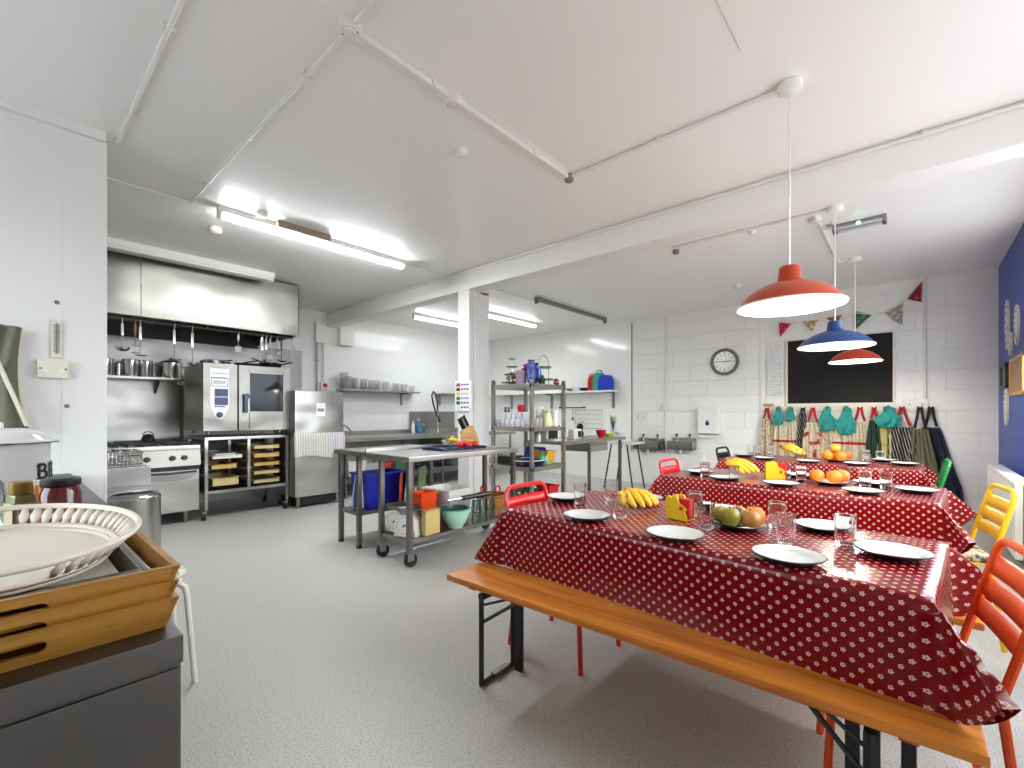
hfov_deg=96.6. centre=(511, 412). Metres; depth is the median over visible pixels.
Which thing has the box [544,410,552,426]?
coffee pot
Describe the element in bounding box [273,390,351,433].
hood
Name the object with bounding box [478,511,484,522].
tumbler
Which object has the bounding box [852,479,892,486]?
plate
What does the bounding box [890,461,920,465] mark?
plate
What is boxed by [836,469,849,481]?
orange
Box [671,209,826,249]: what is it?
cable conduit
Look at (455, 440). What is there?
banana bunch
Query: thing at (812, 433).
apron
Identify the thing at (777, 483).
plate
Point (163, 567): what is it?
wooden tray
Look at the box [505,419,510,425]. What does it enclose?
mug
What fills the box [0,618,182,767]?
cabinet
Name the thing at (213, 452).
tray
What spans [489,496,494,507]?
tumbler
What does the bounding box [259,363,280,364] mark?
bowl
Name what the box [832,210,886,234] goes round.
emergency light
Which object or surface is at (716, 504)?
plate
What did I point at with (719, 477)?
plate
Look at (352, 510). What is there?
shelf
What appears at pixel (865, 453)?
tumbler
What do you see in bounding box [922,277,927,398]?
cable conduit
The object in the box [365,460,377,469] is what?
tub
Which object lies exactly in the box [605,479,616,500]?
tumbler
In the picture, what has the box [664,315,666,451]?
cable conduit
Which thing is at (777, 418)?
cap
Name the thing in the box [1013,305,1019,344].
plaque
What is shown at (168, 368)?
cooking pot
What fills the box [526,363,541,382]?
jug
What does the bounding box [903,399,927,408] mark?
coat hook rack
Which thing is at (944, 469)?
metal chair
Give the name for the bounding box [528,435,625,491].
steel table
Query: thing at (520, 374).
tin
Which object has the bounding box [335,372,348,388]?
glass jug
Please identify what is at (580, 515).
plate
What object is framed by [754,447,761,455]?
tumbler
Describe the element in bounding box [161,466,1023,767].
floor
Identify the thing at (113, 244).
batten
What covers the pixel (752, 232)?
junction box
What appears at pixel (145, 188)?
cable conduit
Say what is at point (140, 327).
skimmer
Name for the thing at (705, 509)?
tumbler
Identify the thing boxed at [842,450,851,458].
orange
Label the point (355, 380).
glass jug
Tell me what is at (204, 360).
saucepan
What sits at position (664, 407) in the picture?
box
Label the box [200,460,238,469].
tray
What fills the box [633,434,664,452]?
basin
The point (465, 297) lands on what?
trim column
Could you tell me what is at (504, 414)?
mug
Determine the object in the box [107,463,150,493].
unit
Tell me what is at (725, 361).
wall clock
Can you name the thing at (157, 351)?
backsplash
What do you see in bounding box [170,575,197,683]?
stool
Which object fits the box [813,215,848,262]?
cable conduit
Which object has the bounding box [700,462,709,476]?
tumbler
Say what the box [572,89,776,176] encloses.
cable conduit
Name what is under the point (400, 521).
kitchen scale
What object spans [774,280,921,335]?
bunting
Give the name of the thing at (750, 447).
tumbler
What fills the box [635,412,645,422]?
socket plate
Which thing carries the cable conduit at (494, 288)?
attached to the ceiling
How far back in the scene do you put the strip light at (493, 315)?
8.06 m
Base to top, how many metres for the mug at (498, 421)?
0.086 m
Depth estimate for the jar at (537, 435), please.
5.69 m
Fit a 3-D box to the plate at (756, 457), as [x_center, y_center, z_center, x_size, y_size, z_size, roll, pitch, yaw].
[2.670,0.480,4.832,0.220,0.026,0.220,0,0,-18]
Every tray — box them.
[0,514,180,633]
[0,526,149,615]
[0,576,178,653]
[0,591,178,673]
[199,472,240,485]
[200,450,236,455]
[200,453,243,458]
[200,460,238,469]
[235,442,280,448]
[236,458,278,465]
[237,449,278,457]
[237,465,278,474]
[238,474,280,482]
[422,445,485,450]
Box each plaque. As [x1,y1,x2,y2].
[1003,388,1008,425]
[1004,300,1009,349]
[1008,332,1012,355]
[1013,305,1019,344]
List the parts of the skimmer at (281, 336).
handle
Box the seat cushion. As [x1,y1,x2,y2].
[961,545,988,562]
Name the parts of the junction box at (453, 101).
lid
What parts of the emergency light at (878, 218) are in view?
plate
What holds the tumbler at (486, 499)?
on the tumbler at (486, 512)
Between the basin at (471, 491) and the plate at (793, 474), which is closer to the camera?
the plate at (793, 474)
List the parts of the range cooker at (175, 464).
knob, oven door, control panel, knob, handle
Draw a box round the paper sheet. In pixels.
[37,558,117,588]
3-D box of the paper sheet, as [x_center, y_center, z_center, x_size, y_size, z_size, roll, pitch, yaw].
[-0.852,0.278,0.787,0.340,0.004,0.230,0,0,41]
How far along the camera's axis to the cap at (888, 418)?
5.82 m
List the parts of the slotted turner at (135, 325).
blade, handle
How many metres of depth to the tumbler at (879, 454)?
4.57 m
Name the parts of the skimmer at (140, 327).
handle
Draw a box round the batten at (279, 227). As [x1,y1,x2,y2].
[216,205,405,269]
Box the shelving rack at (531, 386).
[491,378,565,510]
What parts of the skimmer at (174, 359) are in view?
handle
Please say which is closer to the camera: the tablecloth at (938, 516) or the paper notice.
the tablecloth at (938, 516)
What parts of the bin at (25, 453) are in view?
lid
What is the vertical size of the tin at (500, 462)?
0.040 m
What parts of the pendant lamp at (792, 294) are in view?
cord, bulb, lamp shade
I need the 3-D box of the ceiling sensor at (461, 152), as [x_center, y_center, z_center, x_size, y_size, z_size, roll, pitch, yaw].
[-0.323,-1.678,2.947,0.072,0.044,0.072,0,0,41]
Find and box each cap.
[772,406,782,425]
[786,406,794,421]
[817,406,836,431]
[835,405,855,434]
[873,405,900,427]
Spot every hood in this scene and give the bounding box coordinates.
[107,250,298,348]
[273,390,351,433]
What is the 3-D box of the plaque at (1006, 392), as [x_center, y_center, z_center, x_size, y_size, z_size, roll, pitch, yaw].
[5.194,-0.063,4.794,0.023,0.400,0.220,0,0,41]
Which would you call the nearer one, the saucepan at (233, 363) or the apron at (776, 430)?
the saucepan at (233, 363)
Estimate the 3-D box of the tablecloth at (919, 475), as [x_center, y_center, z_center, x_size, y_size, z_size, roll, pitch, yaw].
[3.159,0.630,4.722,1.905,0.273,1.033,0,0,44]
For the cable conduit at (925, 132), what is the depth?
3.33 m
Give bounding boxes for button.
[319,382,327,389]
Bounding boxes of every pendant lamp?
[736,77,848,316]
[797,204,876,350]
[828,256,883,363]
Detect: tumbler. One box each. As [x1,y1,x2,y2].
[360,379,366,389]
[374,380,379,389]
[471,499,478,511]
[471,512,478,523]
[478,498,484,510]
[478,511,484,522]
[483,497,489,509]
[484,509,489,520]
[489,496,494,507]
[489,508,494,519]
[573,482,586,504]
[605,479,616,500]
[612,493,627,518]
[687,491,702,515]
[697,501,714,529]
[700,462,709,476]
[729,465,738,480]
[748,445,753,453]
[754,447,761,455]
[766,446,773,455]
[767,500,786,528]
[775,511,796,544]
[786,463,790,477]
[795,466,806,481]
[796,448,803,458]
[833,513,856,546]
[839,466,850,481]
[858,470,871,487]
[862,450,869,460]
[876,451,884,461]
[879,471,892,488]
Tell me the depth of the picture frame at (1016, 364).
4.23 m
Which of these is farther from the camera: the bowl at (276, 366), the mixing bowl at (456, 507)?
the bowl at (276, 366)
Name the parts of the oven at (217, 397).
casing, control panel, handle, door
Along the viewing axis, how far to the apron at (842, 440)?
6.18 m
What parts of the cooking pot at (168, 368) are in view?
lid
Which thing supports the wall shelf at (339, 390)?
attached to the wall at (427, 360)
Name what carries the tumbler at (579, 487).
on the tablecloth at (856, 617)
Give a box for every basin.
[421,483,472,494]
[436,496,470,520]
[437,490,472,498]
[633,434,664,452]
[667,433,695,452]
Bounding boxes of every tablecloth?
[474,491,1021,724]
[648,467,976,553]
[714,455,940,486]
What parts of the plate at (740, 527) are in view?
dish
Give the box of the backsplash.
[107,376,183,440]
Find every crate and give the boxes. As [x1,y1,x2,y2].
[349,468,405,509]
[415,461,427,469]
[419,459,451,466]
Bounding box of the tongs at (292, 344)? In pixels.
[288,337,296,360]
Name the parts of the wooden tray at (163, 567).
panel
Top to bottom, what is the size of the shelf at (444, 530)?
0.035 m
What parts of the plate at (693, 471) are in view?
dish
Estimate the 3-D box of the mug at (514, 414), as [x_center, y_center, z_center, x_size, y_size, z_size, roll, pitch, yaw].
[0.042,0.033,5.495,0.076,0.086,0.094,0,0,-20]
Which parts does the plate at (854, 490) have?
dish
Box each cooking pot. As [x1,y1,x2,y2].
[107,358,118,374]
[114,363,121,375]
[119,359,141,375]
[138,360,157,376]
[156,358,183,377]
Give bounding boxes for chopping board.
[399,472,403,501]
[417,465,425,489]
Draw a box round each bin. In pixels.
[0,422,59,493]
[107,489,161,547]
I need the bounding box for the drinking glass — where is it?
[535,418,538,426]
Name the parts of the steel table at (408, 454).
leg, leg, leg, leg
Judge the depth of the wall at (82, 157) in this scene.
2.70 m
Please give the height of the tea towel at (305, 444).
0.345 m
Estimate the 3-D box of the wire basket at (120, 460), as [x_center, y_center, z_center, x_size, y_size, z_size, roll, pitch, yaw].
[-3.639,0.395,3.974,0.418,0.162,0.634,0,0,41]
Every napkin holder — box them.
[666,494,694,521]
[765,461,786,479]
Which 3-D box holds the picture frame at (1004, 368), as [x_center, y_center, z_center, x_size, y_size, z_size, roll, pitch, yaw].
[5.243,-0.394,4.855,0.030,0.260,0.366,0,0,41]
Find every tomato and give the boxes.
[456,441,462,446]
[465,442,472,446]
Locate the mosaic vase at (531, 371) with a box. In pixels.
[527,360,535,382]
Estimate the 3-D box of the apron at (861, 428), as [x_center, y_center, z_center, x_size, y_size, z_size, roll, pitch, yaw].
[4.632,0.298,6.078,0.222,0.784,0.160,0,0,10]
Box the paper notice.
[767,344,783,395]
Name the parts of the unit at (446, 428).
leg, splash panel, sink bowl, leg, leg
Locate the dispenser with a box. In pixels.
[698,407,720,437]
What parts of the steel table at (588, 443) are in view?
drawer, leg, leg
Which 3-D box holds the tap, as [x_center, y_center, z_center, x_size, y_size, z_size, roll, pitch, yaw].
[-1.545,-0.029,9.188,0.129,0.835,0.235,0,0,41]
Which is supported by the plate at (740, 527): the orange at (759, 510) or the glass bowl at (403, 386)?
the orange at (759, 510)
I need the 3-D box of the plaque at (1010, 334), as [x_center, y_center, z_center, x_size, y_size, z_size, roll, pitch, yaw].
[5.013,-0.695,4.589,0.023,0.240,0.160,0,0,41]
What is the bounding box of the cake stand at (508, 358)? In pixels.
[501,358,517,383]
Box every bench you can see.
[447,562,990,767]
[953,616,984,630]
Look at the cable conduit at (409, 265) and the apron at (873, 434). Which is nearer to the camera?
the cable conduit at (409, 265)
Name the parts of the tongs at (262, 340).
handle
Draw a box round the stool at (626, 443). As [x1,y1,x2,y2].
[603,440,644,487]
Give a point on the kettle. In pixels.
(147, 437)
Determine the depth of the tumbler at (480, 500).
4.30 m
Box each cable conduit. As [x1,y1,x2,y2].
[107,176,189,202]
[116,0,184,143]
[189,34,344,202]
[315,343,318,390]
[322,314,325,381]
[325,102,1023,314]
[354,0,379,24]
[357,31,567,178]
[409,265,446,276]
[472,290,476,498]
[494,288,533,300]
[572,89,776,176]
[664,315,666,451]
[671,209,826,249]
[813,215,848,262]
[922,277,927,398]
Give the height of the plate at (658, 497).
0.026 m
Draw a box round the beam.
[326,101,1023,327]
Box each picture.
[1002,366,1004,384]
[1011,357,1021,392]
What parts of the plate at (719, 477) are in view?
dish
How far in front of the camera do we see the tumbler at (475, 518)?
4.25 m
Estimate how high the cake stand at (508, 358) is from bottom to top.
0.350 m
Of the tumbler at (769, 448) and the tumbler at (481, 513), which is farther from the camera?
the tumbler at (769, 448)
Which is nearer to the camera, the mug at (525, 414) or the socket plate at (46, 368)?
the socket plate at (46, 368)
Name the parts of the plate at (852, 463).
dish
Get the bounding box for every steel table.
[334,444,432,548]
[365,443,517,566]
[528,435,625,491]
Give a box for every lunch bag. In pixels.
[588,374,593,390]
[593,370,603,389]
[598,375,613,389]
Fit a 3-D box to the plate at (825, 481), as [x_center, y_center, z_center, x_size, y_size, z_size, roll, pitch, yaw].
[2.196,0.480,3.139,0.220,0.026,0.220,0,0,37]
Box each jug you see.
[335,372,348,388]
[348,376,352,388]
[352,377,357,388]
[367,380,373,389]
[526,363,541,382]
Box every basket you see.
[0,503,141,596]
[107,449,142,467]
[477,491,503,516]
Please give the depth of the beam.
3.36 m
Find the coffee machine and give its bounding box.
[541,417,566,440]
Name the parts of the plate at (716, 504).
dish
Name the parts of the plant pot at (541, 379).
pot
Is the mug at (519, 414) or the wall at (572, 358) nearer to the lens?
the mug at (519, 414)
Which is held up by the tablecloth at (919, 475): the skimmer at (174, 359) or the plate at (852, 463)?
the plate at (852, 463)
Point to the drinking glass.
(536, 419)
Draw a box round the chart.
[455,380,471,410]
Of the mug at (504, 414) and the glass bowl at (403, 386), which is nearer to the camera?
the mug at (504, 414)
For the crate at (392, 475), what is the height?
0.340 m
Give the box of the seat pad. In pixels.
[176,565,185,578]
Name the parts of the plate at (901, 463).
dish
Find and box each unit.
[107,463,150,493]
[344,411,515,497]
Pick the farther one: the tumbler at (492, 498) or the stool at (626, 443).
the stool at (626, 443)
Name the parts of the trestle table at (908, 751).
leg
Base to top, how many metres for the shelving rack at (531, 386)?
1.652 m
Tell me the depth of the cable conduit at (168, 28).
2.18 m
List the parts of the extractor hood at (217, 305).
panel, panel, hanging rail, panel, panel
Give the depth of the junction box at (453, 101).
2.42 m
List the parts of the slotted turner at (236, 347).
blade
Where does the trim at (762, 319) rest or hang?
attached to the wall at (963, 308)
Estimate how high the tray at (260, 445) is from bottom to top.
0.042 m
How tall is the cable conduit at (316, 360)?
1.150 m
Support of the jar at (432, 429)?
on the unit at (446, 428)
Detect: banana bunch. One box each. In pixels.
[445,437,460,442]
[618,487,658,507]
[724,457,759,473]
[779,444,805,454]
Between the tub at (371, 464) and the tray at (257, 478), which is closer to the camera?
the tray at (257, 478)
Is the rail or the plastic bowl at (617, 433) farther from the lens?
the plastic bowl at (617, 433)
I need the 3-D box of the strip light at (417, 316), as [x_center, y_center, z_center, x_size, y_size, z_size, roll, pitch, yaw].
[-1.169,-1.653,8.332,0.065,0.093,1.550,0,0,41]
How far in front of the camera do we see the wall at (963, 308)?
6.17 m
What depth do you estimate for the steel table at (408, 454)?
3.96 m
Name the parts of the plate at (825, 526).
dish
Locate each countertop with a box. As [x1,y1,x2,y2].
[51,473,117,513]
[345,431,514,442]
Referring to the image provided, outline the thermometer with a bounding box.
[51,319,61,357]
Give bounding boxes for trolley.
[187,433,288,520]
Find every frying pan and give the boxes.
[236,362,276,365]
[251,358,280,364]
[261,362,292,367]
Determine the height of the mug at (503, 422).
0.086 m
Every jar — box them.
[0,480,7,525]
[4,480,35,524]
[38,476,81,522]
[430,425,434,431]
[534,431,541,441]
[536,407,543,426]
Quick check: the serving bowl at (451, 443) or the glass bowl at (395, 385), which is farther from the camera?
the glass bowl at (395, 385)
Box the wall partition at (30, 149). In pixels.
[0,108,102,473]
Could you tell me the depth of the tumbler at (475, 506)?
4.25 m
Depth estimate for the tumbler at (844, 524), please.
1.68 m
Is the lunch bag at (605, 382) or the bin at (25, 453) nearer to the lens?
the bin at (25, 453)
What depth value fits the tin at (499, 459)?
5.64 m
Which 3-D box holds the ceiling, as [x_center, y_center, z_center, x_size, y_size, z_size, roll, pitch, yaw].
[-0.502,-1.740,4.544,8.626,0.080,9.740,0,0,41]
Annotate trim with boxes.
[0,96,105,142]
[104,142,106,502]
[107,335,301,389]
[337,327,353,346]
[631,323,631,450]
[717,0,839,48]
[760,317,764,435]
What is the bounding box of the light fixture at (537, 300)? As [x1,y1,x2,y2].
[534,297,606,322]
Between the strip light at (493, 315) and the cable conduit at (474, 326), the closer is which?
the cable conduit at (474, 326)
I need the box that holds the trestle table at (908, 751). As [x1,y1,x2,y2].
[514,569,916,767]
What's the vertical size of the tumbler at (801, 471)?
0.112 m
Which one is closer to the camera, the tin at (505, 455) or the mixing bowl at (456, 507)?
the mixing bowl at (456, 507)
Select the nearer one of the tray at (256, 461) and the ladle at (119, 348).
the ladle at (119, 348)
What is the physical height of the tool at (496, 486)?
0.241 m
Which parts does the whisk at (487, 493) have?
handle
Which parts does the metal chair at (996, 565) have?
leg, leg, frame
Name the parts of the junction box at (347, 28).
lid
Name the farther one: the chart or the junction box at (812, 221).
the chart
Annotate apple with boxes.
[714,505,724,521]
[741,509,760,527]
[829,443,840,451]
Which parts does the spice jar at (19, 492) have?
lid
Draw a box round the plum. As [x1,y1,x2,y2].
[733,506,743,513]
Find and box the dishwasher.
[273,390,351,508]
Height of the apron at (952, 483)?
1.162 m
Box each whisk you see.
[274,335,279,360]
[447,491,490,501]
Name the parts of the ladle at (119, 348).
handle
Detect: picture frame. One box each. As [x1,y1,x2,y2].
[1000,362,1008,388]
[1009,352,1023,395]
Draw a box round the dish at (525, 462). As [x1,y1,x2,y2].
[516,457,546,466]
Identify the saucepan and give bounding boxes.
[203,359,232,363]
[223,360,257,364]
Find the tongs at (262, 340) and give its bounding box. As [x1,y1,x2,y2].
[258,333,265,361]
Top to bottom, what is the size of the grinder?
0.236 m
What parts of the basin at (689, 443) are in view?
bowl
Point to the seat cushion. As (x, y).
(976, 554)
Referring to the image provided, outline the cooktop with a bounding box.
[107,443,199,451]
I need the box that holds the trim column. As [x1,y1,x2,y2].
[458,289,488,511]
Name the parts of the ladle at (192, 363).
handle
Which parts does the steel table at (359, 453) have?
leg, leg, leg, leg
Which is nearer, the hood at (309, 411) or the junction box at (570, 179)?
the junction box at (570, 179)
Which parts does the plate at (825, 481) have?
dish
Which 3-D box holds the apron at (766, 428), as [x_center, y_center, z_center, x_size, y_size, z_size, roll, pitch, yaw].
[3.793,0.308,6.808,0.163,0.804,0.138,0,0,-8]
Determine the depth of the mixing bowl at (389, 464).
7.32 m
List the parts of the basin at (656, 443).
bowl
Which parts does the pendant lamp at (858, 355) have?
cord, lamp shade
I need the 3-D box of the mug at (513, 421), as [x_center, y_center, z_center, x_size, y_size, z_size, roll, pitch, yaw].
[0.022,0.121,5.511,0.076,0.086,0.094,0,0,-9]
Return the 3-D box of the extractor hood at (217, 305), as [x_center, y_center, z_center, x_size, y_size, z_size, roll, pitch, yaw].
[-4.253,-1.325,5.470,1.380,0.710,2.756,0,0,41]
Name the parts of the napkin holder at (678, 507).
panel, panel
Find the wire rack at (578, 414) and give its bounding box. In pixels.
[576,410,601,428]
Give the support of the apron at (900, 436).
hanging from the rail
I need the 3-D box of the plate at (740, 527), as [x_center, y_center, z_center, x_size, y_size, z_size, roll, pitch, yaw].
[0.977,0.480,1.964,0.220,0.026,0.220,0,0,34]
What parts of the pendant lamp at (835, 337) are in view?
cord, bulb, lamp shade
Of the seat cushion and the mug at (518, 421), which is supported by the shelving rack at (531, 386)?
the mug at (518, 421)
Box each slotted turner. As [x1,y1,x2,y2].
[131,318,138,353]
[235,330,241,353]
[267,334,272,360]
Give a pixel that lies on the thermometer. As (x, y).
(56, 325)
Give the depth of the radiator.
3.67 m
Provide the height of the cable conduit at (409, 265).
0.023 m
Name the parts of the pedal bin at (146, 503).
lid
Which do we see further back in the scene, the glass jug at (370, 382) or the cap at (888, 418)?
the glass jug at (370, 382)
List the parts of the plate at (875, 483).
dish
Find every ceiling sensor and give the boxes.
[256,210,267,218]
[456,147,467,158]
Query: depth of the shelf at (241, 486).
5.68 m
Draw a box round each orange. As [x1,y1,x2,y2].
[746,505,765,522]
[809,469,824,481]
[821,450,832,459]
[826,469,841,482]
[834,450,846,459]
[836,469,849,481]
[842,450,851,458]
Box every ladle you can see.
[115,316,129,350]
[187,325,198,365]
[263,334,270,362]
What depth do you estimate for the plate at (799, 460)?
4.51 m
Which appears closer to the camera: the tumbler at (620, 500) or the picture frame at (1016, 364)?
the tumbler at (620, 500)
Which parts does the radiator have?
panel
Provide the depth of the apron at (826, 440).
6.33 m
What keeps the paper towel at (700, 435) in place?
hanging from the dispenser
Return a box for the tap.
[431,391,440,431]
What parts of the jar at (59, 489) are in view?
lid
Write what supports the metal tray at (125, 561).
in the wooden tray at (163, 567)
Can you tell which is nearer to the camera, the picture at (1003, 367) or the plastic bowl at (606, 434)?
the picture at (1003, 367)
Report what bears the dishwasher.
on the floor
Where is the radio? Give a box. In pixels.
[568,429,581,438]
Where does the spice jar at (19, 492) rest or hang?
on the countertop at (88, 496)
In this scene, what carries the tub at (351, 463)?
on the unit at (446, 428)
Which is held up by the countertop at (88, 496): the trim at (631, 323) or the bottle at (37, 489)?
the bottle at (37, 489)
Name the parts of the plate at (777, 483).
dish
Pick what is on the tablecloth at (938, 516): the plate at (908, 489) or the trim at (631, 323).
the plate at (908, 489)
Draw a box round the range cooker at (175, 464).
[107,439,200,521]
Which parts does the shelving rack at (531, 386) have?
post, post, shelf, shelf, shelf, post, post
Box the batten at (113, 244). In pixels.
[107,237,274,282]
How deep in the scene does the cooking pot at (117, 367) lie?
5.60 m
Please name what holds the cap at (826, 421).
hanging from the rail
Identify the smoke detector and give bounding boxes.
[208,226,221,234]
[732,284,741,288]
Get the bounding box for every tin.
[497,454,522,458]
[497,458,522,461]
[497,461,509,464]
[515,370,525,383]
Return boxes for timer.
[553,379,559,384]
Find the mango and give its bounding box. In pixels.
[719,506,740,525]
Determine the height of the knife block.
0.337 m
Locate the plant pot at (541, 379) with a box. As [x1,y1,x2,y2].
[538,375,545,383]
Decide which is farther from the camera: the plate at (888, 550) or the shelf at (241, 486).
the shelf at (241, 486)
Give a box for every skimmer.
[134,318,146,356]
[168,322,181,360]
[278,336,286,361]
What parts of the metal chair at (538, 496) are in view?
frame, leg, leg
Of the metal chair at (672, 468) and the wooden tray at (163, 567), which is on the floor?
the metal chair at (672, 468)
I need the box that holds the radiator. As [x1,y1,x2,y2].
[987,464,1023,559]
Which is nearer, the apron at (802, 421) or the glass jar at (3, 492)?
the glass jar at (3, 492)
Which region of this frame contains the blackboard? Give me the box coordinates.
[786,330,895,406]
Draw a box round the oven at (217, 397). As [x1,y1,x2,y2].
[184,362,289,434]
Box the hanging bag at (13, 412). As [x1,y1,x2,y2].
[0,324,31,427]
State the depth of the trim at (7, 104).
2.59 m
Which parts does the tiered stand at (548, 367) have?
arched handle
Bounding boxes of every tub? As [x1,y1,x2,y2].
[347,459,366,475]
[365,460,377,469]
[413,489,438,511]
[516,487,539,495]
[523,446,545,460]
[534,450,555,463]
[535,483,559,498]
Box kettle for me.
[141,431,154,441]
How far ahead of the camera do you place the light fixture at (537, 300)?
7.27 m
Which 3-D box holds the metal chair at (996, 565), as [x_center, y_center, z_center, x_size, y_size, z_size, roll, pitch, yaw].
[1.318,0.827,1.492,0.525,0.848,0.401,0,0,31]
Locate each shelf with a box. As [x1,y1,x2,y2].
[107,375,183,393]
[199,480,287,494]
[336,389,420,404]
[341,497,405,515]
[347,457,497,478]
[382,512,503,543]
[434,393,454,405]
[489,390,619,408]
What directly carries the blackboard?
attached to the wall at (963, 308)
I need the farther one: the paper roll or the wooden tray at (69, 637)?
the paper roll
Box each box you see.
[314,322,325,343]
[338,15,361,39]
[421,507,439,535]
[445,90,460,108]
[564,173,573,182]
[662,405,667,410]
[673,249,678,254]
[748,229,755,234]
[809,217,820,223]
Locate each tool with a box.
[480,485,487,491]
[494,485,500,495]
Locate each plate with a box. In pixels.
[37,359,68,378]
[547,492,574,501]
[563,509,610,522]
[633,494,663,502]
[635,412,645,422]
[646,525,704,542]
[686,469,714,474]
[709,474,741,480]
[714,519,767,531]
[715,503,745,508]
[734,453,754,456]
[751,544,827,566]
[753,456,775,459]
[763,480,799,486]
[791,472,808,478]
[795,459,820,462]
[797,518,856,533]
[812,479,850,485]
[825,459,849,461]
[841,486,885,495]
[843,461,871,465]
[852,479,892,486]
[852,540,934,561]
[870,458,897,461]
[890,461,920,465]
[894,486,940,493]
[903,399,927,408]
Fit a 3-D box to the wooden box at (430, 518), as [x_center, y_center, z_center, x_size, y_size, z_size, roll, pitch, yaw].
[-0.696,0.927,3.900,0.060,0.212,0.174,0,0,35]
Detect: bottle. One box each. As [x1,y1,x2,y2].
[33,480,41,522]
[411,421,414,432]
[416,419,420,432]
[422,424,425,432]
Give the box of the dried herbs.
[506,371,515,383]
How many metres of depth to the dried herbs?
5.61 m
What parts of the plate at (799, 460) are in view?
dish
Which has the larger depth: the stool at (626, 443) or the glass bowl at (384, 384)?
the glass bowl at (384, 384)
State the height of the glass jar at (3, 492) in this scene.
0.196 m
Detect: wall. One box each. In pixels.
[62,129,103,500]
[107,308,490,501]
[491,267,998,513]
[491,325,630,477]
[601,449,704,483]
[999,223,1023,476]
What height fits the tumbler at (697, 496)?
0.112 m
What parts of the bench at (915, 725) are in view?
leg, foot plate, leg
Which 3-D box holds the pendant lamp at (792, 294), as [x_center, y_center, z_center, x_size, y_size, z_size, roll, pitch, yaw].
[1.432,-1.118,2.354,0.495,1.164,0.495,0,0,0]
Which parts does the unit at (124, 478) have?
drawer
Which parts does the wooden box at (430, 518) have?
lid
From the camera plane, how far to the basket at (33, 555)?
0.88 m
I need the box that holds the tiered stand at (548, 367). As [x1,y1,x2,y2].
[536,355,553,383]
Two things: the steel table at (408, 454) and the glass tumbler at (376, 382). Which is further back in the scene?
the glass tumbler at (376, 382)
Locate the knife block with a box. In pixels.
[457,415,478,444]
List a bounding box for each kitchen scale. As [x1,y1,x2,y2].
[385,501,405,531]
[394,505,422,537]
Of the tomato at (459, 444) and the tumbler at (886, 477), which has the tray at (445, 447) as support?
the tomato at (459, 444)
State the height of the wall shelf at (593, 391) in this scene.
0.330 m
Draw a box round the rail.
[765,405,930,411]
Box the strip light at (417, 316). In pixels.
[412,313,457,326]
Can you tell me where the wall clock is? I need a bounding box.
[710,348,738,374]
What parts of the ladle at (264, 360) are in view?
handle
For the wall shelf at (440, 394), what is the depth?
9.47 m
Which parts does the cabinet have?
door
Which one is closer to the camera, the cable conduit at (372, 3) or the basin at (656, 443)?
the cable conduit at (372, 3)
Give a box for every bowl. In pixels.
[115,346,129,350]
[187,362,198,365]
[223,362,236,364]
[236,363,259,365]
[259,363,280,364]
[261,365,281,367]
[376,461,393,467]
[381,382,388,390]
[385,461,405,469]
[392,383,399,390]
[400,384,407,390]
[409,385,414,391]
[440,505,470,528]
[441,435,454,445]
[441,504,468,510]
[596,430,605,437]
[605,433,614,436]
[615,432,624,435]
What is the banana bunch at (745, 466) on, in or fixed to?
on the tablecloth at (938, 516)
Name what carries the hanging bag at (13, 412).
hanging from the wall partition at (30, 149)
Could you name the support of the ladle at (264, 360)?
hanging from the extractor hood at (217, 305)
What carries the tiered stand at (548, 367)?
on the shelving rack at (531, 386)
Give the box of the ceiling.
[0,0,1023,340]
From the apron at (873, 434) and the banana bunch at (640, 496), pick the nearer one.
the banana bunch at (640, 496)
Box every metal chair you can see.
[504,480,620,676]
[659,457,680,474]
[716,446,730,460]
[816,538,1023,767]
[935,458,951,487]
[970,483,1017,652]
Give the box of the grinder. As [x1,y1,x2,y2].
[576,421,583,436]
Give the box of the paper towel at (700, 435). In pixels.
[698,434,717,437]
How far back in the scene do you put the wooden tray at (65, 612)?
0.66 m
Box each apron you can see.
[760,407,772,454]
[771,407,786,455]
[781,407,797,456]
[796,406,806,447]
[802,406,821,457]
[820,430,834,457]
[833,407,855,459]
[849,406,871,460]
[866,406,881,457]
[877,407,891,458]
[887,406,915,461]
[907,406,937,474]
[922,406,963,501]
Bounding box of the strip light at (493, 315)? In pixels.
[489,311,536,327]
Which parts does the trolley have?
leg, post, frame, post, leg, leg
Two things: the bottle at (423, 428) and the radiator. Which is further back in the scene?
the bottle at (423, 428)
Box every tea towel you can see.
[294,432,331,458]
[331,432,344,453]
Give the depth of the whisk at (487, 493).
4.25 m
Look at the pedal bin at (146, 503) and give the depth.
3.44 m
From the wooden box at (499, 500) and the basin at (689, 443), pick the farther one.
the basin at (689, 443)
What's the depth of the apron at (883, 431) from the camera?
5.90 m
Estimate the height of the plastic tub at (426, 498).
0.190 m
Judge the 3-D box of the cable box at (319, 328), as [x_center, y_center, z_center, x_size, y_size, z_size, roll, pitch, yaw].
[-3.209,-1.340,7.631,0.076,0.340,0.170,0,0,41]
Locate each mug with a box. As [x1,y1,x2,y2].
[496,419,500,425]
[501,419,505,425]
[502,412,506,418]
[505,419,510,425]
[507,412,511,418]
[511,419,515,426]
[512,412,516,418]
[516,419,521,426]
[517,405,523,411]
[517,412,522,418]
[521,420,526,426]
[523,412,528,418]
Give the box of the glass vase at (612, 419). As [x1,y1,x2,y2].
[610,415,617,434]
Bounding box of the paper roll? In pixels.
[551,410,558,425]

